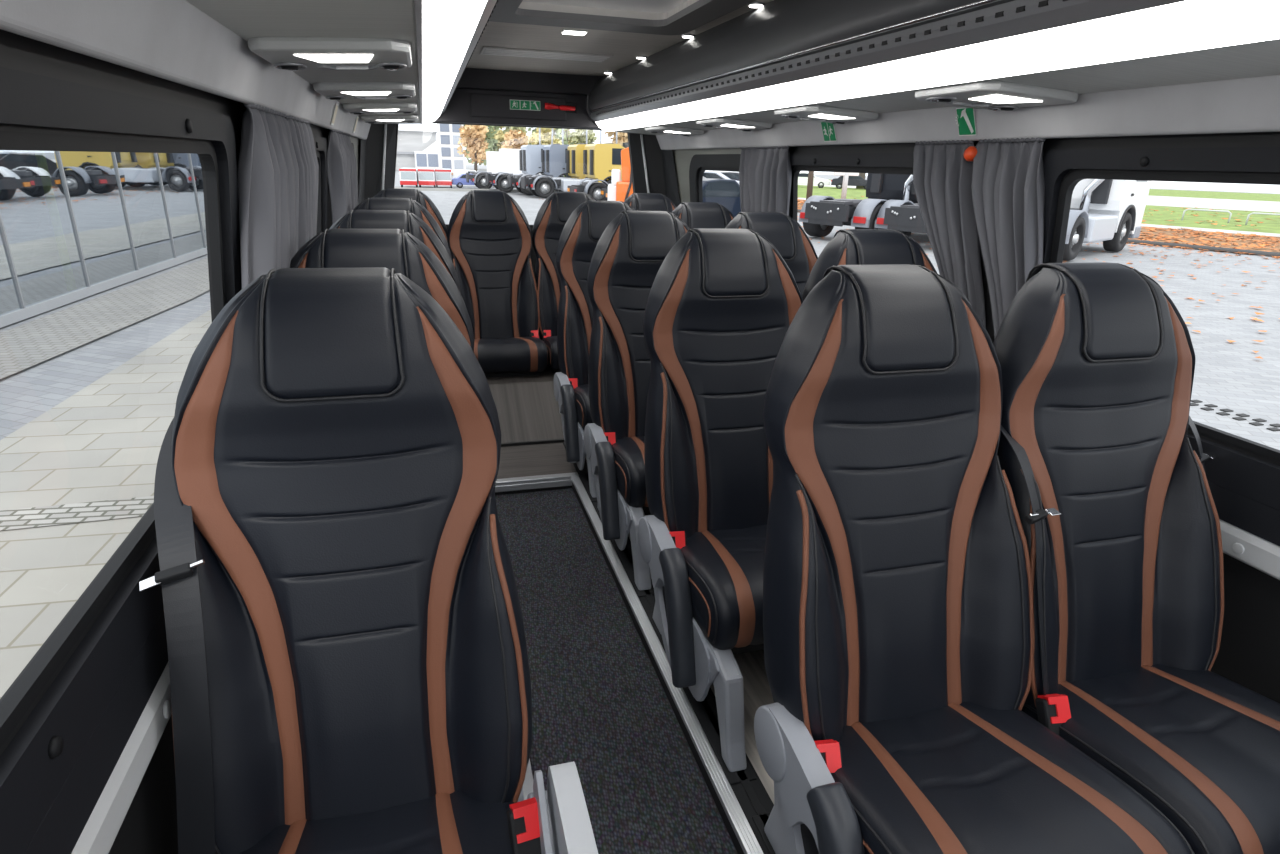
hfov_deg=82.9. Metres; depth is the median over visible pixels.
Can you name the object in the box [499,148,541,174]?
box trailer
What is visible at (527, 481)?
trim
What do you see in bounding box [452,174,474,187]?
car
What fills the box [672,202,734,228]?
passenger seat
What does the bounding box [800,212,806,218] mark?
tail light
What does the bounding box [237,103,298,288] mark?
curtain
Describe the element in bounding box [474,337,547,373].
seat cushion
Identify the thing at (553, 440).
trim
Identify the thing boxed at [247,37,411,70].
console
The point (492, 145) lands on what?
tree
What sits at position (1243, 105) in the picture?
trim
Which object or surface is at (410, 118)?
console
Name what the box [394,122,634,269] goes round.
wall
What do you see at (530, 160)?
tractor
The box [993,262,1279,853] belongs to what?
passenger seat
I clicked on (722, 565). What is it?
seat cushion
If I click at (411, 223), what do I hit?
passenger seat
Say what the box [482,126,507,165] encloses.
tree
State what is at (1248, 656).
wall
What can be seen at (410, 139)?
hall
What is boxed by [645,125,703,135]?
console
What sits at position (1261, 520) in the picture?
trim
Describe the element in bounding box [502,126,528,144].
tree
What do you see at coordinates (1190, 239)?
ground
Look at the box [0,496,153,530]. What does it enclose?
ground
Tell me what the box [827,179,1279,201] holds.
lawn
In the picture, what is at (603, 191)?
light
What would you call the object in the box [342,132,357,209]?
curtain
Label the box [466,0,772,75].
ceiling
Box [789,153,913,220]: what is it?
window
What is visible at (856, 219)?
tail light
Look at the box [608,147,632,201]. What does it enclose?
lorry
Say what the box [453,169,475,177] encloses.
van
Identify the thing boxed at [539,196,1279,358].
fallen leaves
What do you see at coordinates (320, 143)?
window
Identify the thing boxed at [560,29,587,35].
recessed light
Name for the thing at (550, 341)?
seat cushion
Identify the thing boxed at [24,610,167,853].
trim
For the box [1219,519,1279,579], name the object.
rail
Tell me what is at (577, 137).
tree
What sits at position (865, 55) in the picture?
luggage rack
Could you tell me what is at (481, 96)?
trim
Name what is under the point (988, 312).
trim
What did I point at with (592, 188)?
chassis
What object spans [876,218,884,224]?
tail light
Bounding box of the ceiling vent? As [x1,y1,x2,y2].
[480,46,612,62]
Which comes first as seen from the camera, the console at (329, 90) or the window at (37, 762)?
the window at (37, 762)
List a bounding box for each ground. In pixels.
[0,165,1279,449]
[0,257,209,378]
[0,309,211,698]
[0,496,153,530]
[451,173,1279,252]
[798,180,1279,211]
[798,198,1279,236]
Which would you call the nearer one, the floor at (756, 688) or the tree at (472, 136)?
the floor at (756, 688)
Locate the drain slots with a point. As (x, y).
(1258, 420)
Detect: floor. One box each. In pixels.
[486,365,563,442]
[495,488,737,853]
[497,442,773,803]
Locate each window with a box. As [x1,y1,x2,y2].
[0,67,241,853]
[313,136,328,233]
[689,154,740,201]
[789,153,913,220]
[1043,147,1279,510]
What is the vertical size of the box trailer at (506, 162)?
2.343 m
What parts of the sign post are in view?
post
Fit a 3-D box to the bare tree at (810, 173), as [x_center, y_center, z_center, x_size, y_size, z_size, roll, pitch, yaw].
[8.858,-14.347,36.777,0.332,6.005,0.320,-4,21,-15]
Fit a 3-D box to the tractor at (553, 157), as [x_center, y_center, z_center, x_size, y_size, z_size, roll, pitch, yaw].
[-6.279,-15.750,43.964,6.020,2.900,3.000,-4,21,-16]
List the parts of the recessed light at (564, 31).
lamp frame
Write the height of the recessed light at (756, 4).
0.010 m
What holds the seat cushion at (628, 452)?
on the passenger seat at (627, 258)
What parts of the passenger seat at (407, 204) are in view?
headrest panel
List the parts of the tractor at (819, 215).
panel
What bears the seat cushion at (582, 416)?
on the passenger seat at (582, 231)
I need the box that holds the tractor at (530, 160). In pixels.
[466,143,562,188]
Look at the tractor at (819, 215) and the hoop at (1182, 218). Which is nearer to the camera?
the tractor at (819, 215)
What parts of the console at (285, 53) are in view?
light panel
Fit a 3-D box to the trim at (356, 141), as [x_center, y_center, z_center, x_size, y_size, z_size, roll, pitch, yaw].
[-1.485,-1.119,3.727,0.066,0.720,1.440,-4,21,-15]
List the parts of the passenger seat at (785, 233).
headrest panel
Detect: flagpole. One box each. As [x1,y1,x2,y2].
[539,128,540,144]
[562,129,563,175]
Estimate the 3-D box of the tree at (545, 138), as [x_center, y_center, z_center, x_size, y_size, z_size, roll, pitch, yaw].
[-11.062,-33.338,86.146,4.483,6.924,4.182,-4,21,-15]
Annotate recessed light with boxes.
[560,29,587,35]
[635,56,646,58]
[681,34,694,37]
[747,1,765,7]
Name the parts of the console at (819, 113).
light panel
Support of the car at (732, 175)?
on the ground at (1144, 225)
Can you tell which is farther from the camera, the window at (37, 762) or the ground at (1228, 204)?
the ground at (1228, 204)
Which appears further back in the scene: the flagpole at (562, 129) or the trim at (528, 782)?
the flagpole at (562, 129)
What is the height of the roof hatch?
0.052 m
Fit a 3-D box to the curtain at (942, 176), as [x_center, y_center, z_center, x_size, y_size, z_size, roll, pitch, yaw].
[0.924,-0.552,2.194,0.066,0.592,0.421,-4,21,-15]
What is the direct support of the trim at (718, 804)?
on the floor at (600, 704)
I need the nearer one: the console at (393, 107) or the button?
the button
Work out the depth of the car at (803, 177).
73.48 m
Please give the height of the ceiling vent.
0.009 m
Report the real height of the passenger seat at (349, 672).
1.064 m
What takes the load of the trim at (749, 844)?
on the trim at (718, 804)
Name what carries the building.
on the ground at (1227, 375)
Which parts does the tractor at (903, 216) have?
panel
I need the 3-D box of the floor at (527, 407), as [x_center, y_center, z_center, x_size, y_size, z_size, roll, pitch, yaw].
[-0.561,-0.341,4.199,2.020,0.185,1.890,-4,21,-15]
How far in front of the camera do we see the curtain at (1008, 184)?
1.94 m
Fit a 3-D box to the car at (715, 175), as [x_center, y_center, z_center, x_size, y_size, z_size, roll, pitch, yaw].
[5.146,-16.494,49.057,4.420,1.450,1.840,6,20,13]
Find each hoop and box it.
[1181,209,1231,222]
[1245,212,1279,224]
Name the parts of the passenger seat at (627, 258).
arm, leg, foot plate, leg, backrest, seat frame, headrest panel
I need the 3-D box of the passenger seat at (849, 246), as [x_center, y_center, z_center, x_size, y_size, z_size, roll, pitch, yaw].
[0.770,-0.024,1.944,0.599,0.927,0.706,-4,21,-15]
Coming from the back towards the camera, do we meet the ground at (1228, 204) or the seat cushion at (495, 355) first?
the ground at (1228, 204)
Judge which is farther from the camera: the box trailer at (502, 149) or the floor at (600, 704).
the box trailer at (502, 149)
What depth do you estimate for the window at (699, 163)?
4.08 m
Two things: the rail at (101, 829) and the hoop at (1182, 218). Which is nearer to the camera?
the rail at (101, 829)
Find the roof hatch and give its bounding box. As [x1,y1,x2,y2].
[489,0,755,34]
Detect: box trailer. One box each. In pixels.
[486,151,523,185]
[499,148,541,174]
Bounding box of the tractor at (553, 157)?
[485,143,584,192]
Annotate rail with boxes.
[71,662,171,853]
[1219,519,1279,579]
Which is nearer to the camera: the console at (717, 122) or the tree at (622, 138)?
the console at (717, 122)
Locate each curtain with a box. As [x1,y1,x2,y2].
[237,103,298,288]
[285,115,318,249]
[327,130,351,224]
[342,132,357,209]
[739,146,791,215]
[913,140,985,327]
[971,137,1045,337]
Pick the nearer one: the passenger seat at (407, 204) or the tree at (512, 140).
the passenger seat at (407, 204)
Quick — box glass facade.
[0,150,206,327]
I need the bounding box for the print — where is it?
[332,105,337,123]
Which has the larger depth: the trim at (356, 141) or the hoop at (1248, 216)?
the hoop at (1248, 216)
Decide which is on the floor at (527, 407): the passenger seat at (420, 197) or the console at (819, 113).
the passenger seat at (420, 197)
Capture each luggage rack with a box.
[185,0,497,123]
[586,0,1279,134]
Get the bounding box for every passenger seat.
[139,267,597,853]
[290,228,506,544]
[329,210,460,293]
[353,198,451,259]
[373,188,448,245]
[448,190,547,377]
[532,192,595,372]
[554,201,634,501]
[584,211,688,596]
[624,193,675,212]
[638,228,802,784]
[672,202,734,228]
[725,212,817,296]
[752,264,1194,853]
[802,229,937,300]
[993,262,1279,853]
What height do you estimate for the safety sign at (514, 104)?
0.054 m
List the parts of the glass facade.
glass pane, glass pane, glass pane, sill rail, glass pane, glass pane, glass pane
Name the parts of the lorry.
lifting arm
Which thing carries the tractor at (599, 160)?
on the ground at (1227, 375)
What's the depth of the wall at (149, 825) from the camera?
0.94 m
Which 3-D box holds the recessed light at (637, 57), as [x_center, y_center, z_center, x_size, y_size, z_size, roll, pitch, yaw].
[0.006,-1.830,3.588,0.062,0.010,0.062,-4,21,-15]
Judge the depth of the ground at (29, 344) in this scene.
8.25 m
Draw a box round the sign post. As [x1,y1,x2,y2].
[833,172,858,198]
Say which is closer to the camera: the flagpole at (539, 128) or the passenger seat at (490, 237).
the passenger seat at (490, 237)
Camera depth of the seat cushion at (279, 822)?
1.03 m
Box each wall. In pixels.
[0,29,331,853]
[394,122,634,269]
[702,132,1279,703]
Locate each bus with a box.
[399,168,417,187]
[418,168,435,187]
[435,168,451,187]
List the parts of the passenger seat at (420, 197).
headrest panel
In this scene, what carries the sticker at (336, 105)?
attached to the wall at (149, 825)
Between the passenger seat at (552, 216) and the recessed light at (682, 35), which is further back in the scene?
the passenger seat at (552, 216)
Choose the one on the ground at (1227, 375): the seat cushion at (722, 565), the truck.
the truck
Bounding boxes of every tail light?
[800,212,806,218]
[853,216,865,223]
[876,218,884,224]
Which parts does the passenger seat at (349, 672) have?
latch plate, headrest panel, arm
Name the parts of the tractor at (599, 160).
tank, tank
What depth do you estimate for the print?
2.54 m
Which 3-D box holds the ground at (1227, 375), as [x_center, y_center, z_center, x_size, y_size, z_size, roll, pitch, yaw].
[23.097,-38.890,114.379,190.000,0.001,300.000,-4,21,-15]
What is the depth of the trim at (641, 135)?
4.74 m
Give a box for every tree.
[457,125,488,171]
[464,125,500,169]
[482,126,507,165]
[501,129,528,148]
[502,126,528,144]
[528,127,573,144]
[528,128,561,144]
[555,129,572,144]
[567,129,596,144]
[605,131,627,145]
[806,171,813,199]
[856,173,865,188]
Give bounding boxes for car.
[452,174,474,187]
[702,178,740,216]
[703,172,738,183]
[722,172,738,180]
[798,173,829,187]
[831,175,866,188]
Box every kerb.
[394,187,558,191]
[798,210,1279,257]
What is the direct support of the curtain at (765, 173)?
hanging from the rail
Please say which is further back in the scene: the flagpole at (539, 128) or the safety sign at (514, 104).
the flagpole at (539, 128)
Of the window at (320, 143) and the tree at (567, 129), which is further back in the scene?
the tree at (567, 129)
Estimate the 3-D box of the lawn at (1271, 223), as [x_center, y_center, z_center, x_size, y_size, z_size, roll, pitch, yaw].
[20.617,-19.068,59.431,53.885,0.001,124.435,-4,21,-15]
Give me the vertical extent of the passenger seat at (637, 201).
0.927 m
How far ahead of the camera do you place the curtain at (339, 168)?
2.76 m
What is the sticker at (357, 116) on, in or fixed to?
attached to the wall at (149, 825)
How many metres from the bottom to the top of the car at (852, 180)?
1.600 m
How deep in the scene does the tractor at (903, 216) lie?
18.09 m
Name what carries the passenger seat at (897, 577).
on the floor at (756, 688)
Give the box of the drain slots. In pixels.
[1190,400,1279,430]
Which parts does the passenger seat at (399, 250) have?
headrest panel, backrest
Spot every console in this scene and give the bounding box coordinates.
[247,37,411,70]
[313,82,415,99]
[343,102,416,114]
[361,114,417,123]
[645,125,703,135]
[696,117,771,130]
[774,105,878,123]
[915,81,1078,110]
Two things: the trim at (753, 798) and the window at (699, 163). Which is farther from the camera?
the window at (699, 163)
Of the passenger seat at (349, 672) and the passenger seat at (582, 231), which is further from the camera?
the passenger seat at (582, 231)
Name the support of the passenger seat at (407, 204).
on the floor
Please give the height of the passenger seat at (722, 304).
1.064 m
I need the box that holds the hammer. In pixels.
[545,102,576,112]
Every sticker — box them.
[331,103,338,124]
[353,116,358,132]
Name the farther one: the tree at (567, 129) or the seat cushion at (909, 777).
the tree at (567, 129)
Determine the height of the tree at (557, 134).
17.689 m
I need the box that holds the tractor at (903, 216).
[875,200,926,235]
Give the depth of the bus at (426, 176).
45.83 m
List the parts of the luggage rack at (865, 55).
chrome rail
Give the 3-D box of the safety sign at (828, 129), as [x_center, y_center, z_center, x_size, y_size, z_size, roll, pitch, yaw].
[0.704,-1.104,2.704,0.026,0.070,0.090,-4,21,-15]
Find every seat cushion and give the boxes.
[239,791,513,853]
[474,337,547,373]
[544,336,559,370]
[574,384,592,429]
[612,436,645,507]
[681,524,766,649]
[831,702,1191,853]
[1022,664,1279,853]
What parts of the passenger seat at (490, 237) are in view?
headrest panel, seat frame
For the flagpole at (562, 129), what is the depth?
60.02 m
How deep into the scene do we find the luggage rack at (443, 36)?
1.15 m
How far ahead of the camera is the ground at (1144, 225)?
27.81 m
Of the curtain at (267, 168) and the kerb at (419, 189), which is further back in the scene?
the kerb at (419, 189)
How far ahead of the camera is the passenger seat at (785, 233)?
2.65 m
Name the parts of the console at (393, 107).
light panel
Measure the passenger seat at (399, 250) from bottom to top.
1.064 m
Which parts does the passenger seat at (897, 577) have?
foot plate, leg, arm, lever, headrest panel, backrest, latch plate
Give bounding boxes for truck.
[1063,179,1150,260]
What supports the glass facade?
on the ground at (1227, 375)
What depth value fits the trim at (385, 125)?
4.32 m
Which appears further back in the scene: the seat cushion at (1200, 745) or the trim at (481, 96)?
the trim at (481, 96)
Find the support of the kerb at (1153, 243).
on the ground at (1227, 375)
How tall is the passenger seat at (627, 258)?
1.064 m
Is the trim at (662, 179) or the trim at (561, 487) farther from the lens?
the trim at (662, 179)
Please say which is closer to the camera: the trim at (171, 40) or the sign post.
the trim at (171, 40)
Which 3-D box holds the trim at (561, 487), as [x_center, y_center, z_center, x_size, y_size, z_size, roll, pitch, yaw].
[-0.466,0.268,2.974,0.565,0.042,0.030,-4,21,-15]
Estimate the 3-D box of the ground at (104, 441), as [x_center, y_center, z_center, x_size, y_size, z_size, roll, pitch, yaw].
[-5.181,-2.538,11.909,3.350,0.001,46.000,-4,21,-15]
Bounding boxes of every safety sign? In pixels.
[510,100,539,110]
[821,122,836,141]
[955,107,976,135]
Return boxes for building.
[414,124,465,172]
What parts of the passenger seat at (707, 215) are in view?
headrest panel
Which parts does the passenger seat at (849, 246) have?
headrest panel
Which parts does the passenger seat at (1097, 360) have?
headrest panel, backrest, latch plate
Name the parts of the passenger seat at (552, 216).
headrest panel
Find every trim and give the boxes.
[0,0,370,139]
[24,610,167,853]
[349,136,360,203]
[359,124,395,203]
[381,124,386,189]
[433,68,603,128]
[495,472,578,491]
[495,486,571,494]
[501,439,564,446]
[523,758,532,799]
[571,473,763,853]
[572,482,743,853]
[579,473,773,853]
[630,133,679,206]
[640,134,649,192]
[656,75,1279,149]
[672,148,741,202]
[980,245,994,342]
[1208,481,1279,545]
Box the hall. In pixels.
[396,126,436,170]
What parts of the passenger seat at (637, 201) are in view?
headrest panel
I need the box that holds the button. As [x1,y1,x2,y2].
[964,146,976,161]
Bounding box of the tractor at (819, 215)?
[798,173,917,236]
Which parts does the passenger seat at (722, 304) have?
arm, lever, leg, foot plate, leg, backrest, headrest panel, seat frame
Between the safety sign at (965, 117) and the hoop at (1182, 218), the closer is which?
the safety sign at (965, 117)
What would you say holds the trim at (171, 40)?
attached to the wall at (149, 825)
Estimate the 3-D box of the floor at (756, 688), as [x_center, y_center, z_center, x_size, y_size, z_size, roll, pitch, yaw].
[0.280,0.506,2.322,1.625,0.080,6.300,-4,21,-15]
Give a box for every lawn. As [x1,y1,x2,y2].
[798,185,1279,233]
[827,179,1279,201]
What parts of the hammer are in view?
handle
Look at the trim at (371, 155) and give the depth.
4.29 m
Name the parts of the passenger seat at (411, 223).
headrest panel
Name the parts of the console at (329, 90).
light panel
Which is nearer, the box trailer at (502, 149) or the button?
the button
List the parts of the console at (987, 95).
light panel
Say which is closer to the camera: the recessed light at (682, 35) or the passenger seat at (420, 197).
the recessed light at (682, 35)
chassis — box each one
[567,178,608,200]
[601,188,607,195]
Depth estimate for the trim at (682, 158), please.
4.41 m
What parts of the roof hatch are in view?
hatch pane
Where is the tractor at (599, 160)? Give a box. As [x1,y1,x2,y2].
[521,142,628,197]
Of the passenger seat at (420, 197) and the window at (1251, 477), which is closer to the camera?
the window at (1251, 477)
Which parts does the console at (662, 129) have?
light panel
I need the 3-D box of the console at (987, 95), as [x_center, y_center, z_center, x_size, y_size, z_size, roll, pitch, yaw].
[0.834,-0.794,1.749,0.260,0.044,0.328,-4,21,-15]
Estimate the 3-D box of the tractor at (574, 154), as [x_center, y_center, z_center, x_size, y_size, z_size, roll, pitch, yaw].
[-4.505,-14.811,41.520,6.020,2.900,3.000,-4,21,-16]
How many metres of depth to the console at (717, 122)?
3.08 m
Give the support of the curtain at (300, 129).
hanging from the rail
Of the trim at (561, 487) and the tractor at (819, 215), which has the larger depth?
the tractor at (819, 215)
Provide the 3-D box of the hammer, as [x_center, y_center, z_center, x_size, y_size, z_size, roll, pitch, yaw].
[-0.498,-1.979,4.479,0.220,0.060,0.038,-4,21,-15]
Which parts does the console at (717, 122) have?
light panel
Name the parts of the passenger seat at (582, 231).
arm, foot plate, leg, backrest, headrest panel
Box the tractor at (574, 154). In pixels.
[507,143,612,194]
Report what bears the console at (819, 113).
attached to the luggage rack at (865, 55)
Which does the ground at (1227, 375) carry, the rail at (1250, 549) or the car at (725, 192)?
the car at (725, 192)

